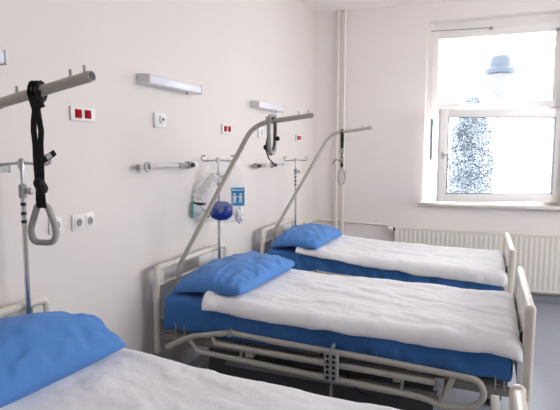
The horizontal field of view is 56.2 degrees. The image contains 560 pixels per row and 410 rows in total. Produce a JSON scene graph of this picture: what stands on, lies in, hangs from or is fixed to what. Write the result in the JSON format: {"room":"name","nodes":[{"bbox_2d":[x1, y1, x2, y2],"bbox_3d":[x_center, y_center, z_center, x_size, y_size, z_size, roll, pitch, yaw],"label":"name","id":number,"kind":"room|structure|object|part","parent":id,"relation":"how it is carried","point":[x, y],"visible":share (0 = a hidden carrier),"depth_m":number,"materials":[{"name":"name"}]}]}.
{"room":"hospital room","nodes":[
{"label":"hospital room","id":0,"kind":"room"},
{"bbox_2d":[0,0,313,363],"bbox_3d":[-1.133,-0.295,2.717,0.200,3.230,8.686,2,6,21],"label":"wall","id":1,"kind":"structure","parent":0,"point":[240,52],"depth_m":3.19,"materials":[{"name":"paint"}]},
{"bbox_2d":[0,50,7,65],"bbox_3d":[-1.280,-0.577,1.892,0.094,0.078,0.630,2,6,21],"label":"wall lamp","id":2,"kind":"object","parent":1,"relation":"attached to","point":[3,53],"visible":1,"depth_m":2.15,"materials":[{"name":"white plastic"}]},
{"bbox_2d":[0,50,3,63],"bbox_3d":[-1.254,-0.580,1.881,0.034,0.056,0.602,2,6,21],"label":"diffuser","id":3,"kind":"object","parent":2,"relation":"attached to","point":[1,51],"depth_m":2.14,"materials":[{"name":"white plastic"}]},
{"bbox_2d":[0,165,12,172],"bbox_3d":[-1.288,-0.120,1.911,0.100,0.048,0.733,2,6,21],"label":"wall rail","id":4,"kind":"object","parent":1,"relation":"attached to","point":[3,169],"visible":0.96,"depth_m":2.22,"materials":[{"name":"silver metal"}]},
{"bbox_2d":[48,216,61,234],"bbox_3d":[-1.094,0.101,2.557,0.018,0.084,0.081,2,6,21],"label":"wall plate","id":5,"kind":"object","parent":1,"relation":"attached to","point":[59,219],"visible":0.46,"depth_m":2.56,"materials":[{"name":"white plastic"}]},
{"bbox_2d":[69,106,95,121],"bbox_3d":[-1.014,-0.468,2.700,0.019,0.072,0.178,2,6,21],"label":"socket","id":6,"kind":"object","parent":1,"relation":"attached to","point":[76,113],"visible":1,"depth_m":2.69,"materials":[{"name":"white plastic"}]},
{"bbox_2d":[71,212,94,230],"bbox_3d":[-1.025,0.086,2.736,0.018,0.084,0.162,2,6,21],"label":"power socket","id":7,"kind":"object","parent":1,"relation":"attached to","point":[82,221],"visible":1,"depth_m":2.72,"materials":[{"name":"white plastic"}]},
{"bbox_2d":[153,112,166,127],"bbox_3d":[-0.758,-0.541,3.341,0.034,0.096,0.132,2,6,21],"label":"outlet","id":8,"kind":"object","parent":1,"relation":"attached to","point":[159,119],"visible":1,"depth_m":3.32,"materials":[{"name":"white plastic"}]},
{"bbox_2d":[137,161,198,171],"bbox_3d":[-0.711,-0.255,3.403,0.100,0.065,0.693,2,6,21],"label":"wall rail","id":9,"kind":"object","parent":1,"relation":"attached to","point":[188,164],"visible":1,"depth_m":3.36,"materials":[{"name":"silver metal"}]},
{"bbox_2d":[137,73,202,94],"bbox_3d":[-0.697,-0.771,3.391,0.094,0.078,0.630,2,6,21],"label":"wall lamp","id":10,"kind":"object","parent":1,"relation":"attached to","point":[147,79],"visible":1,"depth_m":3.29,"materials":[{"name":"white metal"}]},
{"bbox_2d":[151,74,200,93],"bbox_3d":[-0.671,-0.775,3.381,0.034,0.056,0.602,2,6,21],"label":"diffuser","id":11,"kind":"object","parent":10,"relation":"attached to","point":[157,81],"depth_m":3.34,"materials":[{"name":"white plastic"}]},
{"bbox_2d":[186,340,227,366],"bbox_3d":[-1.065,1.285,2.769,0.012,0.075,8.134,2,6,21],"label":"baseboard","id":12,"kind":"structure","parent":1,"relation":"attached to","point":[199,358],"depth_m":3.91,"materials":[{"name":"grey plastic"}]},
{"bbox_2d":[221,124,231,133],"bbox_3d":[-0.425,-0.613,4.222,0.019,0.072,0.178,2,6,21],"label":"socket","id":13,"kind":"object","parent":1,"relation":"attached to","point":[225,128],"visible":1,"depth_m":4.19,"materials":[{"name":"red"}]},
{"bbox_2d":[258,127,263,137],"bbox_3d":[-0.169,-0.673,4.866,0.032,0.096,0.132,2,6,21],"label":"outlet","id":14,"kind":"object","parent":1,"relation":"attached to","point":[261,129],"visible":0.91,"depth_m":4.84,"materials":[{"name":"white plastic"}]},
{"bbox_2d":[250,100,284,112],"bbox_3d":[-0.109,-0.913,4.910,0.094,0.078,0.630,2,6,21],"label":"wall lamp","id":15,"kind":"object","parent":1,"relation":"attached to","point":[255,104],"visible":1,"depth_m":4.77,"materials":[{"name":"white plastic"}]},
{"bbox_2d":[260,101,283,111],"bbox_3d":[-0.083,-0.917,4.900,0.034,0.056,0.602,2,6,21],"label":"diffuser","id":16,"kind":"object","parent":15,"relation":"attached to","point":[263,105],"depth_m":4.87,"materials":[{"name":"white plastic"}]},
{"bbox_2d":[252,162,284,168],"bbox_3d":[-0.095,-0.381,4.996,0.100,0.048,0.758,2,6,21],"label":"wall rail","id":17,"kind":"object","parent":1,"relation":"attached to","point":[254,165],"visible":0.95,"depth_m":4.88,"materials":[{"name":"silver metal"}]},
{"bbox_2d":[295,134,301,140],"bbox_3d":[0.209,-0.751,5.863,0.019,0.072,0.178,2,6,21],"label":"socket","id":18,"kind":"object","parent":1,"relation":"attached to","point":[297,137],"visible":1,"depth_m":5.83,"materials":[{"name":"red"}]},
{"bbox_2d":[298,0,453,13],"bbox_3d":[1.410,-1.871,1.573,5.640,0.150,8.686,2,6,21],"label":"ceiling","id":19,"kind":"structure","parent":0,"point":[315,6],"depth_m":5.80,"materials":[{"name":"white paint"}]},
{"bbox_2d":[312,0,559,296],"bbox_3d":[2.906,-0.582,5.619,5.240,3.230,0.340,2,6,21],"label":"wall","id":20,"kind":"structure","parent":0,"point":[387,47],"depth_m":6.04,"materials":[{"name":"paint"}]},
{"bbox_2d":[389,226,559,293],"bbox_3d":[2.522,0.606,5.653,2.685,0.621,0.093,2,6,21],"label":"radiator","id":21,"kind":"object","parent":20,"relation":"attached to","point":[538,254],"visible":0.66,"depth_m":5.58,"materials":[{"name":"white metal"}]},
{"bbox_2d":[303,219,389,226],"bbox_3d":[0.791,0.245,6.118,0.961,0.079,0.392,2,6,21],"label":"pipe","id":22,"kind":"object","parent":21,"relation":"attached to","point":[388,225],"visible":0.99,"depth_m":6.25,"materials":[{"name":"white metal"}]},
{"bbox_2d":[396,226,559,236],"bbox_3d":[2.554,0.307,5.594,2.600,0.014,0.062,2,6,21],"label":"grille","id":23,"kind":"object","parent":21,"relation":"attached to","point":[398,228],"depth_m":5.76,"materials":[{"name":"white metal"}]},
{"bbox_2d":[418,13,559,209],"bbox_3d":[2.273,-0.985,5.564,1.525,2.040,0.570,2,6,21],"label":"window","id":24,"kind":"structure","parent":20,"relation":"in","point":[542,23],"depth_m":5.58,"materials":[{"name":"white plastic"}]},
{"bbox_3d":[1.997,-1.921,5.764,0.645,0.040,0.028,2,6,21],"label":"opener rod","id":25,"kind":"part","parent":24,"relation":"part of","materials":[{"name":"grey plastic"}]},
{"bbox_3d":[2.306,0.004,5.759,1.525,0.034,0.209,2,6,21],"label":"sill","id":26,"kind":"part","parent":24,"relation":"part of","materials":[{"name":"stone"}]},
{"bbox_3d":[2.353,-1.497,5.717,1.331,0.878,0.072,2,6,21],"label":"sash","id":27,"kind":"part","parent":24,"relation":"part of","materials":[{"name":"white plastic"}]},
{"bbox_3d":[2.332,-0.523,5.574,1.293,0.980,0.075,0,6,1],"label":"sash","id":28,"kind":"part","parent":24,"relation":"part of","materials":[{"name":"white plastic"}]},
{"bbox_2d":[513,292,559,303],"bbox_3d":[2.839,1.004,5.616,5.216,0.075,0.012,2,6,21],"label":"baseboard","id":29,"kind":"structure","parent":20,"relation":"attached to","point":[540,298],"depth_m":5.61,"materials":[{"name":"grey plastic"}]},
{"bbox_2d":[433,301,559,409],"bbox_3d":[1.349,1.480,1.779,5.640,0.100,8.396,2,6,21],"label":"floor","id":30,"kind":"structure","parent":0,"point":[545,391],"depth_m":3.83,"materials":[{"name":"plastic"}]},
{"bbox_2d":[0,296,527,409],"bbox_3d":[-0.320,0.959,1.691,2.055,0.945,1.046,2,6,21],"label":"hospital bed","id":31,"kind":"object","parent":30,"relation":"on","point":[517,393],"visible":0.27,"depth_m":2.19,"materials":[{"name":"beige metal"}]},
{"bbox_3d":[-1.247,0.742,2.029,0.040,0.586,0.927,4,7,21],"label":"headboard","id":32,"kind":"part","parent":31,"relation":"part of","materials":[{"name":"beige plastic"}]},
{"bbox_2d":[0,154,51,313],"bbox_3d":[-1.091,0.316,2.259,0.254,1.068,0.033,0,6,-1],"label":"stand","id":33,"kind":"object","parent":31,"relation":"attached to","point":[22,188],"visible":0.78,"depth_m":2.23,"materials":[{"name":"silver metal"}]},
{"bbox_3d":[-1.090,-0.105,2.216,0.015,0.153,0.015,0,6,-1],"label":"rod","id":34,"kind":"part","parent":33,"relation":"part of","materials":[{"name":"silver metal"}]},
{"bbox_3d":[-1.062,-0.059,2.221,0.032,0.032,0.032,0,6,-1],"label":"clamp knob","id":35,"kind":"part","parent":33,"relation":"part of","materials":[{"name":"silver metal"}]},
{"bbox_3d":[-1.094,0.509,2.386,0.012,0.133,0.088,4,7,21],"label":"corner panel","id":36,"kind":"part","parent":31,"relation":"part of","materials":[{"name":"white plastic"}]},
{"bbox_2d":[0,65,95,109],"bbox_3d":[-0.895,0.256,1.558,0.893,1.269,0.029,2,6,21],"label":"pole","id":37,"kind":"object","parent":31,"relation":"attached to","point":[85,77],"visible":0.91,"depth_m":1.37,"materials":[{"name":"grey metal"}]},
{"bbox_2d":[26,80,59,245],"bbox_3d":[-0.643,-0.111,1.423,0.105,0.449,0.065,1,6,5],"label":"grip","id":38,"kind":"object","parent":37,"relation":"hanging from","point":[36,101],"visible":0.96,"depth_m":1.40,"materials":[{"name":"black fabric"}]},
{"bbox_3d":[-0.652,0.052,1.443,0.089,0.121,0.021,1,6,5],"label":"handle","id":39,"kind":"part","parent":38,"relation":"part of","materials":[{"name":"grey plastic"}]},
{"bbox_3d":[0.610,0.859,1.321,0.050,0.467,0.930,4,7,21],"label":"footboard","id":40,"kind":"part","parent":31,"relation":"part of","materials":[{"name":"beige plastic"}]},
{"bbox_3d":[-0.319,0.836,1.679,1.877,0.218,0.974,4,7,21],"label":"mattress","id":41,"kind":"object","parent":31,"relation":"on","visible":0},
{"bbox_2d":[0,311,126,407],"bbox_3d":[-1.006,0.558,1.911,0.380,0.286,0.882,5,7,26],"label":"pillow","id":42,"kind":"object","parent":41,"relation":"on","point":[38,350],"visible":0.98,"depth_m":1.92,"materials":[{"name":"blue fabric"}]},
{"bbox_2d":[0,348,399,409],"bbox_3d":[-0.178,0.820,1.627,1.653,0.318,1.055,2,6,21],"label":"blanket","id":43,"kind":"object","parent":41,"relation":"on","point":[125,379],"visible":0.91,"depth_m":1.93,"materials":[{"name":"white fabric"}]},
{"bbox_2d":[334,10,340,227],"bbox_3d":[0.677,-0.651,6.244,0.064,3.230,0.063,2,6,21],"label":"pipe","id":44,"kind":"object","parent":30,"relation":"on","point":[338,12],"visible":0.88,"depth_m":6.19,"materials":[{"name":"white metal"}]},
{"bbox_2d":[153,243,535,409],"bbox_3d":[0.368,0.818,3.279,2.124,0.906,1.046,2,6,21],"label":"hospital bed","id":45,"kind":"object","parent":30,"relation":"on","point":[363,378],"visible":0.58,"depth_m":2.87,"materials":[{"name":"beige metal"}]},
{"bbox_3d":[-0.744,0.442,3.240,0.012,0.094,0.088,3,6,21],"label":"corner panel","id":46,"kind":"part","parent":45,"relation":"part of","materials":[{"name":"beige plastic"}]},
{"bbox_3d":[-0.594,0.455,3.624,0.024,0.024,0.870,3,6,21],"label":"rail","id":47,"kind":"part","parent":45,"relation":"part of","materials":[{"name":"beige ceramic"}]},
{"bbox_3d":[-0.595,0.599,3.639,0.040,0.546,0.927,3,6,21],"label":"headboard","id":48,"kind":"part","parent":45,"relation":"part of","materials":[{"name":"beige plastic"}]},
{"bbox_3d":[-0.532,0.403,3.729,0.008,0.107,0.180,3,6,21],"label":"name plate","id":49,"kind":"part","parent":45,"relation":"part of","materials":[{"name":"white plastic"}]},
{"bbox_2d":[200,155,233,257],"bbox_3d":[-0.449,0.167,3.845,0.254,1.068,0.033,0,6,-3],"label":"stand","id":50,"kind":"object","parent":45,"relation":"attached to","point":[217,159],"visible":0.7,"depth_m":3.80,"materials":[{"name":"grey metal"}]},
{"bbox_3d":[-0.438,-0.101,3.769,0.390,0.476,0.125,-1,6,-7],"label":"plastic bag","id":51,"kind":"object","parent":50,"relation":"hanging from","visible":0},
{"bbox_2d":[192,201,205,217],"bbox_3d":[-0.582,0.033,3.766,0.099,0.123,0.110,-1,6,-7],"label":"face mask","id":52,"kind":"object","parent":51,"relation":"in","point":[193,202],"visible":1,"depth_m":3.73,"materials":[{"name":"plastic"}]},
{"bbox_2d":[193,173,219,199],"bbox_3d":[-0.530,-0.135,3.760,0.196,0.197,0.048,-1,6,-6],"label":"hose","id":53,"kind":"object","parent":51,"relation":"in","point":[201,191],"visible":1,"depth_m":3.74,"materials":[{"name":"white plastic"}]},
{"bbox_2d":[205,201,234,220],"bbox_3d":[-0.433,0.041,3.768,0.218,0.143,0.090,-1,6,-6],"label":"bag","id":54,"kind":"object","parent":51,"relation":"in","point":[221,210],"visible":0.79,"depth_m":3.74,"materials":[{"name":"blue plastic"}]},
{"bbox_2d":[231,188,244,205],"bbox_3d":[-0.302,-0.060,3.755,0.096,0.131,0.006,-1,6,-6],"label":"leaflet","id":55,"kind":"object","parent":51,"relation":"in","point":[237,194],"visible":1,"depth_m":3.75,"materials":[{"name":"blue paper"}]},
{"bbox_2d":[235,206,243,223],"bbox_3d":[-0.297,0.074,3.806,0.062,0.139,0.049,-2,6,-24],"label":"wrapper","id":56,"kind":"object","parent":51,"relation":"in","point":[239,214],"visible":1,"depth_m":3.79,"materials":[{"name":"white"}]},
{"bbox_3d":[-0.443,0.365,3.997,0.012,0.094,0.088,3,6,21],"label":"corner panel","id":57,"kind":"part","parent":45,"relation":"part of","materials":[{"name":"beige plastic"}]},
{"bbox_2d":[176,110,313,284],"bbox_3d":[-0.239,0.088,3.160,0.913,1.282,0.030,2,6,21],"label":"pole","id":58,"kind":"object","parent":45,"relation":"attached to","point":[299,116],"visible":0.98,"depth_m":3.15,"materials":[{"name":"grey metal"}]},
{"bbox_2d":[263,114,279,166],"bbox_3d":[-0.046,-0.374,3.036,0.108,0.304,0.089,-4,7,-34],"label":"grip","id":59,"kind":"object","parent":58,"relation":"hanging from","point":[268,147],"visible":0.94,"depth_m":3.01,"materials":[{"name":"grey plastic"}]},
{"bbox_3d":[-0.046,-0.408,3.033,0.026,0.237,0.129,2,6,18],"label":"handle","id":60,"kind":"part","parent":59,"relation":"part of","materials":[{"name":"grey plastic"}]},
{"bbox_3d":[-0.166,0.845,2.981,0.050,0.033,0.045,3,6,21],"label":"rail mount","id":61,"kind":"part","parent":45,"relation":"part of","materials":[{"name":"grey metal"}]},
{"bbox_3d":[0.151,0.855,2.831,1.805,0.240,0.033,3,6,21],"label":"rail","id":62,"kind":"part","parent":45,"relation":"part of","materials":[{"name":"beige metal"}]},
{"bbox_2d":[324,343,338,396],"bbox_3d":[0.278,0.897,2.773,0.076,0.330,0.089,2,6,21],"label":"remote","id":63,"kind":"object","parent":45,"relation":"hanging from","point":[331,357],"visible":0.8,"depth_m":2.73,"materials":[{"name":"grey plastic"}]},
{"bbox_3d":[0.374,0.810,3.275,1.985,0.044,0.920,3,6,21],"label":"lying frame","id":64,"kind":"part","parent":45,"relation":"part of","materials":[{"name":"grey metal"}]},
{"bbox_2d":[163,292,512,381],"bbox_3d":[0.369,0.652,3.261,1.961,0.240,0.984,3,6,21],"label":"mattress","id":65,"kind":"object","parent":45,"relation":"on","point":[182,308],"visible":0.22,"depth_m":2.82,"materials":[{"name":"blue fabric"}]},
{"bbox_2d":[173,251,294,294],"bbox_3d":[-0.274,0.433,3.489,0.468,0.171,0.863,3,7,23],"label":"pillow","id":66,"kind":"object","parent":65,"relation":"on","point":[235,274],"visible":0.99,"depth_m":3.23,"materials":[{"name":"blue fabric"}]},
{"bbox_2d":[201,269,522,384],"bbox_3d":[0.518,0.639,3.200,1.710,0.305,1.056,3,6,21],"label":"blanket","id":67,"kind":"object","parent":65,"relation":"on","point":[423,314],"visible":0.9,"depth_m":2.92,"materials":[{"name":"white fabric"}]},
{"bbox_3d":[1.331,0.624,2.876,0.020,0.303,0.830,3,6,21],"label":"panel","id":68,"kind":"part","parent":45,"relation":"part of","materials":[{"name":"beige plastic"}]},
{"bbox_3d":[1.331,0.657,2.879,0.050,0.467,0.930,3,6,21],"label":"footboard","id":69,"kind":"part","parent":45,"relation":"part of","materials":[{"name":"beige plastic"}]},
{"bbox_2d":[341,9,347,234],"bbox_3d":[0.751,-0.648,6.215,0.064,3.230,0.063,2,6,21],"label":"pipe","id":70,"kind":"object","parent":30,"relation":"on","point":[345,11],"visible":0.86,"depth_m":6.15,"materials":[{"name":"white metal"}]},
{"bbox_2d":[260,218,515,295],"bbox_3d":[0.962,0.662,4.822,2.131,0.906,1.046,2,6,21],"label":"hospital bed","id":71,"kind":"object","parent":30,"relation":"on","point":[509,252],"visible":0.15,"depth_m":4.50,"materials":[{"name":"beige plastic"}]},
{"bbox_3d":[-0.003,0.300,5.154,0.024,0.024,0.870,4,7,21],"label":"rail","id":72,"kind":"part","parent":71,"relation":"part of","materials":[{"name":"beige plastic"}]},
{"bbox_3d":[-0.006,0.444,5.169,0.040,0.546,0.927,4,7,21],"label":"headboard","id":73,"kind":"part","parent":71,"relation":"part of","materials":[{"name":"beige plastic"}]},
{"bbox_3d":[0.057,0.249,5.260,0.008,0.107,0.180,4,7,21],"label":"name plate","id":74,"kind":"part","parent":71,"relation":"part of","materials":[{"name":"white plastic"}]},
{"bbox_2d":[283,156,307,224],"bbox_3d":[0.160,0.030,5.435,0.254,1.068,0.033,-1,6,-7],"label":"stand","id":75,"kind":"object","parent":71,"relation":"attached to","point":[295,160],"visible":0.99,"depth_m":5.39,"materials":[{"name":"grey metal"}]},
{"bbox_2d":[272,124,371,242],"bbox_3d":[0.357,-0.067,4.694,0.913,1.282,0.030,2,6,21],"label":"pole","id":76,"kind":"object","parent":71,"relation":"attached to","point":[362,128],"visible":0.98,"depth_m":4.68,"materials":[{"name":"grey metal"}]},
{"bbox_2d":[332,129,345,185],"bbox_3d":[0.525,-0.413,4.587,0.119,0.503,0.072,0,6,-6],"label":"grip","id":77,"kind":"object","parent":76,"relation":"hanging from","point":[341,133],"visible":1,"depth_m":4.58,"materials":[{"name":"black"}]},
{"bbox_3d":[0.542,-0.246,4.606,0.100,0.166,0.022,-6,8,-44],"label":"handle","id":78,"kind":"part","parent":77,"relation":"part of","materials":[{"name":"grey plastic"}]},
{"bbox_3d":[0.749,0.712,4.374,1.805,0.240,0.033,4,7,21],"label":"rail","id":79,"kind":"part","parent":71,"relation":"part of","materials":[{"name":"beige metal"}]},
{"bbox_2d":[268,247,501,290],"bbox_3d":[0.963,0.506,4.806,1.961,0.248,0.996,2,6,21],"label":"mattress","id":80,"kind":"object","parent":71,"relation":"on","point":[302,262],"visible":0.27,"depth_m":4.43,"materials":[{"name":"blue fabric"}]},
{"bbox_2d":[271,223,342,248],"bbox_3d":[0.277,0.276,4.996,0.442,0.183,0.872,4,7,22],"label":"pillow","id":81,"kind":"object","parent":80,"relation":"on","point":[310,235],"visible":0.99,"depth_m":4.69,"materials":[{"name":"blue fabric"}]},
{"bbox_2d":[295,235,507,291],"bbox_3d":[1.112,0.499,4.752,1.715,0.320,1.028,2,6,21],"label":"blanket","id":82,"kind":"object","parent":80,"relation":"on","point":[482,266],"visible":0.91,"depth_m":4.43,"materials":[{"name":"white fabric"}]},
{"bbox_3d":[1.930,0.493,4.436,0.020,0.303,0.830,4,7,21],"label":"panel","id":83,"kind":"part","parent":71,"relation":"part of","materials":[{"name":"beige plastic"}]},
{"bbox_3d":[1.931,0.526,4.439,0.050,0.467,0.930,4,7,21],"label":"footboard","id":84,"kind":"part","parent":71,"relation":"part of","materials":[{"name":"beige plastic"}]},
{"label":"outside","id":85,"kind":"structure","parent":0,"visible":0},
{"bbox_2d":[429,171,549,196],"bbox_3d":[21.570,-0.710,56.203,120.000,0.100,160.000,2,6,21],"label":"ground","id":86,"kind":"structure","parent":85,"point":[507,182],"depth_m":84.72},
{"bbox_2d":[447,96,497,192],"bbox_3d":[8.547,-1.156,23.515,2.912,7.368,2.875,-3,7,-27],"label":"tree","id":87,"kind":"object","parent":86,"relation":"on","point":[473,129],"visible":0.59,"depth_m":22.94,"materials":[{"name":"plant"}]},
{"bbox_2d":[493,118,499,192],"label":"street lamp","id":88,"kind":"object","parent":86,"relation":"on","point":[497,119],"depth_m":11.03,"materials":[{"name":"white"}]},
{"bbox_3d":[4.556,0.749,11.237,0.180,6.050,0.177,2,6,21],"label":"post","id":89,"kind":"part","parent":88,"relation":"part of","materials":[{"name":"white"}]},
{"bbox_2d":[484,54,515,101],"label":"street lamp","id":90,"kind":"object","parent":88,"relation":"on","point":[500,70],"depth_m":10.71,"materials":[{"name":"white"}]},
{"bbox_2d":[484,54,515,75],"bbox_3d":[4.565,-2.897,10.864,0.620,0.380,0.620,2,6,21],"label":"hood","id":91,"kind":"object","parent":90,"relation":"attached to","point":[499,65],"depth_m":10.67,"materials":[{"name":"white"}]}
]}

